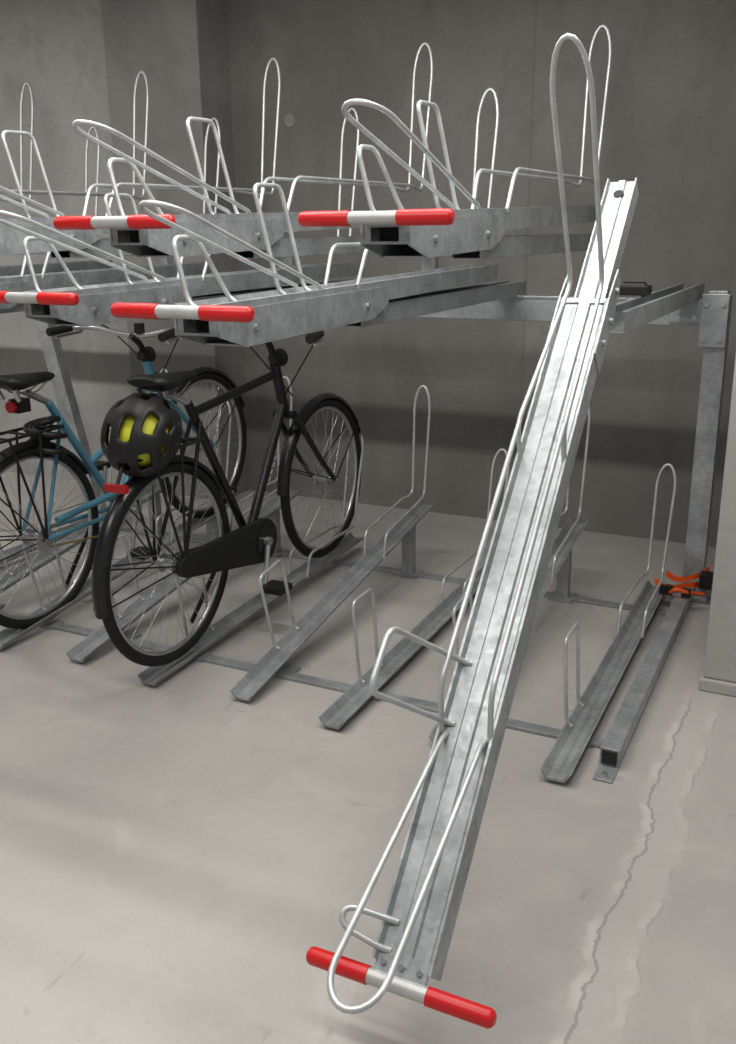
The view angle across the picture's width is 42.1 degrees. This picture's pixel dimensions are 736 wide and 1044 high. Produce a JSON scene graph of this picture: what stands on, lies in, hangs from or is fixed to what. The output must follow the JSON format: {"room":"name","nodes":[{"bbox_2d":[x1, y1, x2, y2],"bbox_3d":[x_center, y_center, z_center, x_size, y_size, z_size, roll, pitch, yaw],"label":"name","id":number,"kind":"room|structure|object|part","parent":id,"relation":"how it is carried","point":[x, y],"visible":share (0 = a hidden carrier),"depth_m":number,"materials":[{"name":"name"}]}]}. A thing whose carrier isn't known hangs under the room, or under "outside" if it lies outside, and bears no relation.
{"room":"bicycle parking room","nodes":[
{"label":"bicycle parking room","id":0,"kind":"room"},
{"bbox_2d":[0,0,131,483],"bbox_3d":[-3.652,-2.013,6.682,5.270,3.000,0.490,8,19,25],"label":"wall","id":1,"kind":"structure","parent":0,"point":[56,47],"depth_m":5.43,"materials":[{"name":"concrete"}]},
{"bbox_2d":[101,0,248,498],"bbox_3d":[-1.009,-1.660,5.432,0.600,3.000,0.510,8,19,25],"label":"pilaster","id":2,"kind":"object","parent":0,"point":[181,47],"visible":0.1,"depth_m":5.05,"materials":[{"name":"concrete"}]},
{"bbox_2d":[0,471,735,1043],"bbox_3d":[-2.367,0.928,2.271,12.000,0.100,8.700,8,19,25],"label":"floor","id":3,"kind":"structure","parent":0,"point":[175,851],"depth_m":2.49,"materials":[{"name":"concrete"}]},
{"bbox_2d":[0,24,732,1028],"bbox_3d":[-1.414,-0.651,3.497,4.905,2.196,3.004,8,19,25],"label":"bike rack","id":4,"kind":"object","parent":3,"relation":"on","point":[208,303],"visible":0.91,"depth_m":2.69,"materials":[{"name":"grey metal"}]},
{"bbox_2d":[0,82,33,217],"bbox_3d":[-2.112,-1.514,3.924,0.362,0.778,2.045,8,19,25],"label":"tray","id":5,"kind":"object","parent":4,"relation":"on","point":[23,89],"depth_m":4.72,"materials":[{"name":"grey metal"}]},
{"bbox_2d":[0,127,112,275],"bbox_3d":[-1.775,-1.291,3.872,0.362,0.755,2.051,8,19,25],"label":"tray","id":6,"kind":"object","parent":4,"relation":"on","point":[10,270],"depth_m":4.61,"materials":[{"name":"grey metal"}]},
{"bbox_3d":[-1.656,-0.645,5.277,0.359,1.160,0.060,8,19,25],"label":"post","id":7,"kind":"part","parent":4,"relation":"part of","materials":[{"name":"silver metal"}]},
{"bbox_2d":[0,70,148,218],"bbox_3d":[-1.479,-1.431,3.628,0.362,0.778,2.045,8,19,25],"label":"tray","id":8,"kind":"object","parent":4,"relation":"on","point":[34,192],"depth_m":4.39,"materials":[{"name":"grey metal"}]},
{"bbox_2d":[0,117,230,308],"bbox_3d":[-1.143,-1.207,3.575,0.362,0.755,2.051,8,19,25],"label":"tray","id":9,"kind":"object","parent":4,"relation":"on","point":[14,283],"depth_m":3.74,"materials":[{"name":"grey metal"}]},
{"bbox_2d":[0,323,246,628],"bbox_3d":[-1.034,-0.276,4.069,0.618,1.100,1.849,8,19,25],"label":"bicycle","id":10,"kind":"object","parent":4,"relation":"on","point":[40,446],"visible":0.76,"depth_m":3.77,"materials":[{"name":"metal"}]},
{"bbox_3d":[-1.099,-0.316,3.920,0.143,0.629,0.826,8,19,25],"label":"frame","id":11,"kind":"part","parent":10,"relation":"part of","materials":[{"name":"blue paint"}]},
{"bbox_2d":[0,57,280,254],"bbox_3d":[-0.847,-1.347,3.332,0.362,0.778,2.045,8,19,25],"label":"tray","id":12,"kind":"object","parent":4,"relation":"on","point":[11,239],"depth_m":3.11,"materials":[{"name":"grey metal"}]},
{"bbox_2d":[0,107,364,326],"bbox_3d":[-0.511,-1.123,3.279,0.362,0.755,2.051,8,19,25],"label":"tray","id":13,"kind":"object","parent":4,"relation":"on","point":[89,305],"depth_m":2.87,"materials":[{"name":"grey metal"}]},
{"bbox_2d":[91,328,361,666],"bbox_3d":[-0.441,-0.191,3.667,0.618,1.102,1.824,8,19,25],"label":"bicycle","id":14,"kind":"object","parent":4,"relation":"on","point":[253,542],"visible":0.8,"depth_m":3.41,"materials":[{"name":"metal"}]},
{"bbox_2d":[100,393,181,476],"bbox_3d":[-0.717,-0.277,3.026,0.249,0.254,0.248,8,19,25],"label":"helmet","id":15,"kind":"object","parent":14,"relation":"hanging from","point":[146,427],"depth_m":2.95,"materials":[{"name":"black plastic"}]},
{"bbox_3d":[-0.503,-0.214,3.529,0.143,0.668,0.811,8,19,25],"label":"frame","id":16,"kind":"part","parent":14,"relation":"part of","materials":[{"name":"black paint"}]},
{"bbox_2d":[53,42,432,256],"bbox_3d":[-0.215,-1.264,3.035,0.362,0.778,2.045,8,19,25],"label":"tray","id":17,"kind":"object","parent":4,"relation":"on","point":[137,235],"depth_m":2.64,"materials":[{"name":"grey metal"}]},
{"bbox_2d":[111,87,498,346],"bbox_3d":[0.008,-0.971,2.759,0.362,0.755,2.051,8,19,25],"label":"tray","id":18,"kind":"object","parent":4,"relation":"on","point":[246,320],"depth_m":2.43,"materials":[{"name":"grey metal"}]},
{"bbox_2d":[298,24,611,257],"bbox_3d":[0.417,-1.180,2.739,0.362,0.778,2.045,8,19,25],"label":"tray","id":19,"kind":"object","parent":4,"relation":"on","point":[456,232],"depth_m":2.36,"materials":[{"name":"grey metal"}]},
{"bbox_2d":[655,566,713,597],"bbox_3d":[1.285,0.244,3.879,0.234,0.088,0.177,3,17,12],"label":"strap","id":20,"kind":"object","parent":4,"relation":"attached to","point":[705,576],"visible":0.98,"depth_m":3.87,"materials":[{"name":"orange fabric"}]},
{"bbox_3d":[1.306,-0.296,3.869,0.245,1.248,0.140,8,19,25],"label":"post","id":21,"kind":"part","parent":4,"relation":"part of","materials":[{"name":"silver metal"}]},
{"bbox_2d":[698,667,735,696],"bbox_3d":[1.514,0.500,3.315,0.625,0.045,0.600,8,19,25],"label":"baseboard","id":22,"kind":"structure","parent":3,"relation":"on","point":[711,685],"depth_m":3.17,"materials":[{"name":"concrete"}]},
{"bbox_2d":[226,0,735,546],"bbox_3d":[2.073,-1.297,4.136,6.120,3.000,0.230,8,19,25],"label":"wall","id":23,"kind":"structure","parent":0,"point":[670,121],"depth_m":4.70,"materials":[{"name":"concrete"}]},
{"bbox_2d":[284,113,295,127],"bbox_3d":[-0.411,-2.104,5.018,0.072,0.072,0.008,8,19,25],"label":"plug","id":24,"kind":"object","parent":23,"relation":"attached to","point":[289,119],"visible":1,"depth_m":5.01,"materials":[{"name":"concrete"}]},
{"bbox_2d":[703,356,735,682],"bbox_3d":[1.500,-0.936,2.881,0.605,2.955,0.580,8,19,25],"label":"column","id":25,"kind":"structure","parent":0,"point":[720,654],"depth_m":3.07,"materials":[{"name":"concrete"}]}
]}

